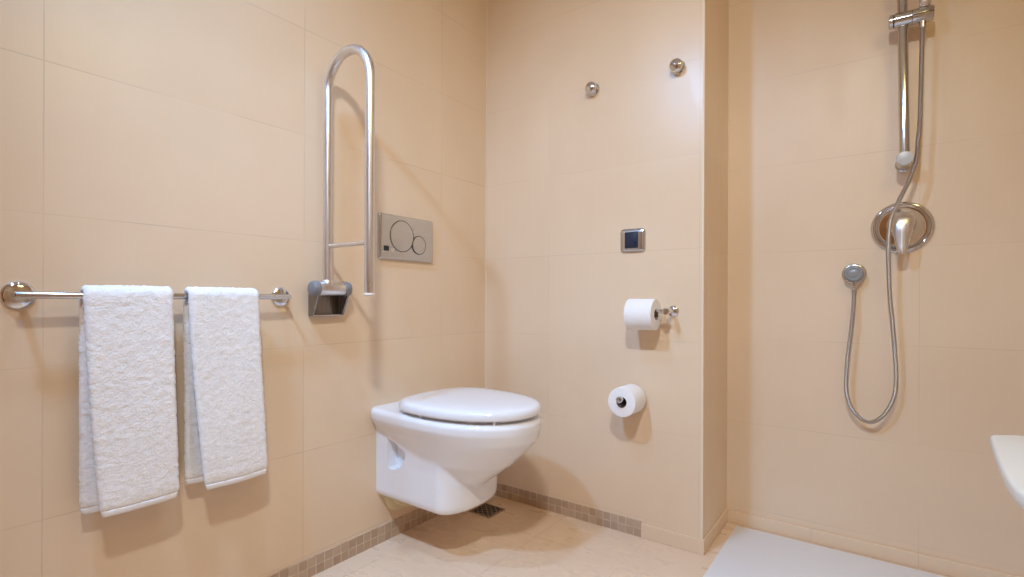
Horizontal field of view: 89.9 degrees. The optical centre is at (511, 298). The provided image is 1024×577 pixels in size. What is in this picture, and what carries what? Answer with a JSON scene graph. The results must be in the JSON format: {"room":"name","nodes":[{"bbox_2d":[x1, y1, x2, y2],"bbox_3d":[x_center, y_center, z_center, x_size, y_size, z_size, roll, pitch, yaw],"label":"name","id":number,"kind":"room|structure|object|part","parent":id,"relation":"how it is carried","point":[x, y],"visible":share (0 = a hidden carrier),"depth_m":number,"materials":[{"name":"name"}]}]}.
{"room":"accessible bathroom","nodes":[
{"label":"accessible bathroom","id":0,"kind":"room"},
{"bbox_2d":[0,0,486,576],"bbox_3d":[-0.992,-0.334,1.182,0.100,2.400,2.850,0,0,36],"label":"wall","id":1,"kind":"structure","parent":0,"point":[175,144],"depth_m":1.43,"materials":[{"name":"beige tile"}]},
{"bbox_2d":[0,282,290,308],"bbox_3d":[-0.829,-0.006,1.272,0.060,0.057,0.625,0,0,36],"label":"towel rail","id":2,"kind":"object","parent":1,"relation":"attached to","point":[14,295],"visible":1,"depth_m":1.06,"materials":[{"name":"silver metal"}]},
{"bbox_2d":[78,285,179,517],"bbox_3d":[-0.868,0.222,1.170,0.072,0.506,0.183,0,0,36],"label":"hand towel","id":3,"kind":"object","parent":2,"relation":"hanging from","point":[128,443],"visible":1,"depth_m":1.14,"materials":[{"name":"white fabric"}]},
{"bbox_2d":[183,286,267,489],"bbox_3d":[-0.745,0.224,1.341,0.070,0.509,0.195,0,0,38],"label":"hand towel","id":4,"kind":"object","parent":2,"relation":"hanging from","point":[225,444],"visible":1,"depth_m":1.31,"materials":[{"name":"white fabric"}]},
{"bbox_2d":[308,44,374,316],"bbox_3d":[-0.497,-0.352,1.558,0.261,0.815,0.136,0,0,36],"label":"grab rail","id":5,"kind":"object","parent":1,"relation":"attached to","point":[327,297],"visible":1,"depth_m":1.57,"materials":[{"name":"silver metal"}]},
{"bbox_3d":[-0.608,0.004,1.576,0.053,0.098,0.006,0,0,36],"label":"cheek plate","id":6,"kind":"part","parent":5,"relation":"part of","materials":[{"name":"silver metal"}]},
{"bbox_3d":[-0.597,0.004,1.639,0.005,0.103,0.109,0,0,36],"label":"wall plate","id":7,"kind":"part","parent":5,"relation":"part of","materials":[{"name":"silver metal"}]},
{"bbox_3d":[-0.544,0.005,1.663,0.053,0.098,0.006,0,0,36],"label":"cheek plate","id":8,"kind":"part","parent":5,"relation":"part of","materials":[{"name":"silver metal"}]},
{"bbox_2d":[267,508,437,576],"bbox_3d":[-0.925,0.836,1.192,0.004,0.061,2.750,0,0,36],"label":"baseboard","id":9,"kind":"structure","parent":1,"relation":"attached to","point":[311,566],"depth_m":1.73,"materials":[{"name":"brown tile"}]},
{"bbox_2d":[377,212,432,262],"bbox_3d":[-0.391,-0.223,1.915,0.016,0.164,0.267,0,0,36],"label":"flush plate","id":10,"kind":"object","parent":1,"relation":"attached to","point":[399,238],"visible":1,"depth_m":1.90,"materials":[{"name":"grey metal"}]},
{"bbox_2d":[371,387,541,514],"bbox_3d":[-0.163,0.556,1.764,0.566,0.445,0.397,0,0,36],"label":"toilet","id":11,"kind":"object","parent":1,"relation":"attached to","point":[442,451],"visible":1,"depth_m":1.64,"materials":[{"name":"white ceramic"}]},
{"bbox_3d":[-0.127,0.373,1.740,0.412,0.014,0.329,0,0,36],"label":"seat","id":12,"kind":"part","parent":11,"relation":"part of","materials":[{"name":"white plastic"}]},
{"bbox_3d":[-0.127,0.352,1.740,0.476,0.036,0.393,0,0,36],"label":"lid","id":13,"kind":"part","parent":11,"relation":"part of","materials":[{"name":"white plastic"}]},
{"bbox_2d":[485,0,487,388],"bbox_3d":[-0.116,-0.361,2.305,0.004,2.339,0.004,0,0,36],"label":"trim","id":14,"kind":"structure","parent":1,"relation":"attached to","point":[487,0],"depth_m":2.30,"materials":[{"name":"beige"}]},
{"bbox_2d":[486,0,704,539],"bbox_3d":[0.258,-0.329,2.099,1.051,2.400,0.100,0,0,36],"label":"wall","id":15,"kind":"structure","parent":0,"point":[569,169],"depth_m":1.98,"materials":[{"name":"beige tile"}]},
{"bbox_2d":[494,483,641,536],"bbox_3d":[0.177,0.842,2.089,0.731,0.058,0.004,0,0,36],"label":"baseboard","id":16,"kind":"structure","parent":15,"relation":"attached to","point":[623,524],"depth_m":2.04,"materials":[{"name":"brown tile"}]},
{"bbox_2d":[585,81,599,96],"bbox_3d":[0.307,-0.812,1.978,0.051,0.051,0.040,0,0,36],"label":"robe hook","id":17,"kind":"object","parent":15,"relation":"attached to","point":[592,88],"visible":1,"depth_m":1.97,"materials":[{"name":"silver metal"}]},
{"bbox_3d":[0.304,-0.812,1.975,0.047,0.047,0.030,0,0,36],"label":"knob","id":18,"kind":"part","parent":17,"relation":"part of","materials":[{"name":"silver metal"}]},
{"bbox_2d":[616,396,624,402],"bbox_3d":[0.410,0.353,1.839,0.038,0.038,0.139,0,0,36],"label":"paper holder","id":19,"kind":"object","parent":15,"relation":"attached to","point":[619,399],"visible":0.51,"depth_m":1.78,"materials":[{"name":"silver metal"}]},
{"bbox_2d":[608,384,645,416],"bbox_3d":[0.414,0.364,1.844,0.104,0.104,0.100,0,0,36],"label":"toilet roll","id":20,"kind":"object","parent":19,"relation":"hanging from","point":[634,396],"visible":0.91,"depth_m":1.81,"materials":[{"name":"white paper"}]},
{"bbox_2d":[621,228,645,252],"bbox_3d":[0.443,-0.216,1.892,0.096,0.087,0.016,0,0,36],"label":"wall switch","id":21,"kind":"object","parent":15,"relation":"attached to","point":[632,240],"visible":1,"depth_m":1.88,"materials":[{"name":"grey"}]},
{"bbox_2d":[654,306,678,315],"bbox_3d":[0.492,0.043,1.815,0.168,0.038,0.084,0,0,36],"label":"paper holder","id":22,"kind":"object","parent":15,"relation":"attached to","point":[672,310],"visible":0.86,"depth_m":1.77,"materials":[{"name":"silver metal"}]},
{"bbox_2d":[624,299,660,329],"bbox_3d":[0.460,0.054,1.806,0.098,0.109,0.109,0,0,36],"label":"toilet roll","id":23,"kind":"object","parent":22,"relation":"hanging from","point":[639,314],"visible":0.99,"depth_m":1.77,"materials":[{"name":"white paper"}]},
{"bbox_3d":[0.469,0.043,1.799,0.149,0.019,0.019,0,0,36],"label":"arm","id":24,"kind":"part","parent":22,"relation":"part of","materials":[{"name":"silver metal"}]},
{"bbox_3d":[0.543,0.043,1.774,0.025,0.025,0.078,0,0,36],"label":"bracket post","id":25,"kind":"part","parent":22,"relation":"part of","materials":[{"name":"silver metal"}]},
{"bbox_2d":[641,523,703,555],"bbox_3d":[0.563,0.846,1.809,0.222,0.052,0.006,0,0,36],"label":"baseboard","id":26,"kind":"structure","parent":15,"relation":"attached to","point":[670,538],"depth_m":1.80,"materials":[{"name":"beige tile"}]},
{"bbox_2d":[669,58,685,74],"bbox_3d":[0.573,-0.811,1.786,0.051,0.051,0.040,0,0,36],"label":"robe hook","id":27,"kind":"object","parent":15,"relation":"attached to","point":[677,66],"visible":1,"depth_m":1.78,"materials":[{"name":"silver metal"}]},
{"bbox_3d":[0.570,-0.811,1.783,0.047,0.047,0.030,0,0,36],"label":"knob","id":28,"kind":"part","parent":27,"relation":"part of","materials":[{"name":"silver metal"}]},
{"bbox_2d":[701,0,704,538],"bbox_3d":[0.653,-0.353,1.753,0.007,2.348,0.005,0,0,36],"label":"trim","id":29,"kind":"structure","parent":15,"relation":"attached to","point":[703,93],"depth_m":1.75,"materials":[{"name":"beige"}]},
{"bbox_2d":[312,495,951,576],"bbox_3d":[0.005,0.920,0.725,2.260,0.100,3.283,0,0,36],"label":"floor","id":30,"kind":"structure","parent":0,"point":[521,540],"depth_m":1.76,"materials":[{"name":"beige tile"}]},
{"bbox_2d":[468,503,504,517],"bbox_3d":[-0.103,0.868,2.107,0.107,0.002,0.108,0,0,36],"label":"floor drain","id":31,"kind":"object","parent":30,"relation":"on","point":[486,510],"visible":1,"depth_m":2.10,"materials":[{"name":"silver metal"}]},
{"bbox_2d":[703,526,943,576],"bbox_3d":[0.910,0.872,1.132,1.063,0.004,1.303,0,0,36],"label":"shower tray","id":32,"kind":"object","parent":30,"relation":"on","point":[746,552],"visible":1,"depth_m":1.69,"materials":[{"name":"white ceramic"}]},
{"bbox_2d":[703,0,728,538],"bbox_3d":[0.712,-0.327,1.914,0.100,2.400,0.333,0,0,36],"label":"wall","id":33,"kind":"structure","parent":0,"point":[716,11],"depth_m":1.88,"materials":[{"name":"beige tile"}]},
{"bbox_2d":[703,509,727,554],"bbox_3d":[0.747,0.847,1.879,0.006,0.052,0.323,0,0,36],"label":"baseboard","id":34,"kind":"structure","parent":33,"relation":"attached to","point":[721,522],"depth_m":1.86,"materials":[{"name":"beige tile"}]},
{"bbox_2d":[727,0,1023,576],"bbox_3d":[1.328,-0.325,1.736,1.309,2.400,0.100,0,0,36],"label":"wall","id":35,"kind":"structure","parent":0,"point":[813,106],"depth_m":1.74,"materials":[{"name":"beige tile"}]},
{"bbox_2d":[842,264,866,288],"bbox_3d":[1.171,-0.079,1.758,0.073,0.086,0.046,0,0,36],"label":"outlet","id":36,"kind":"object","parent":35,"relation":"attached to","point":[853,274],"visible":1,"depth_m":1.75,"materials":[{"name":"silver metal"}]},
{"bbox_3d":[1.169,-0.085,1.755,0.057,0.057,0.038,0,0,36],"label":"knob","id":37,"kind":"part","parent":36,"relation":"part of","materials":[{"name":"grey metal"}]},
{"bbox_2d":[727,509,1019,576],"bbox_3d":[1.291,0.852,1.691,1.109,0.047,0.010,0,0,36],"label":"baseboard","id":38,"kind":"structure","parent":35,"relation":"attached to","point":[913,559],"depth_m":1.75,"materials":[{"name":"beige tile"}]},
{"bbox_2d":[870,202,934,253],"bbox_3d":[1.268,-0.232,1.667,0.171,0.179,0.081,0,0,36],"label":"shower mixer","id":39,"kind":"object","parent":35,"relation":"attached to","point":[913,225],"visible":0.88,"depth_m":1.67,"materials":[{"name":"silver metal"}]},
{"bbox_3d":[1.258,-0.214,1.656,0.067,0.144,0.052,0,0,36],"label":"lever","id":40,"kind":"part","parent":39,"relation":"part of","materials":[{"name":"silver metal"}]},
{"bbox_2d":[889,0,934,171],"bbox_3d":[1.280,-0.839,1.648,0.115,0.840,0.101,0,0,36],"label":"shower rail","id":41,"kind":"object","parent":35,"relation":"attached to","point":[904,17],"visible":0.99,"depth_m":1.63,"materials":[{"name":"silver metal"}]},
{"bbox_2d":[844,20,926,423],"bbox_3d":[1.219,-0.230,1.682,0.067,1.296,0.213,0,0,-32],"label":"shower hose","id":42,"kind":"object","parent":41,"relation":"hanging from","point":[922,24],"visible":1,"depth_m":1.67,"materials":[{"name":"silver metal"}]},
{"bbox_2d":[919,0,930,7],"bbox_3d":[1.275,-1.052,1.575,0.080,0.282,0.085,0,0,-12],"label":"shower","id":43,"kind":"object","parent":41,"relation":"attached to","point":[922,3],"visible":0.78,"depth_m":1.59,"materials":[{"name":"silver metal"}]},
{"bbox_3d":[0.856,-0.327,0.051,0.100,2.400,3.183,0,0,36],"label":"wall","id":44,"kind":"structure","parent":0,"visible":0},
{"bbox_2d":[990,435,1023,508],"bbox_3d":[1.012,0.309,0.746,0.458,0.110,0.515,0,0,36],"label":"shower bench","id":45,"kind":"object","parent":44,"relation":"attached to","point":[1008,450],"visible":1,"depth_m":0.87,"materials":[{"name":"white plastic"}]}
]}

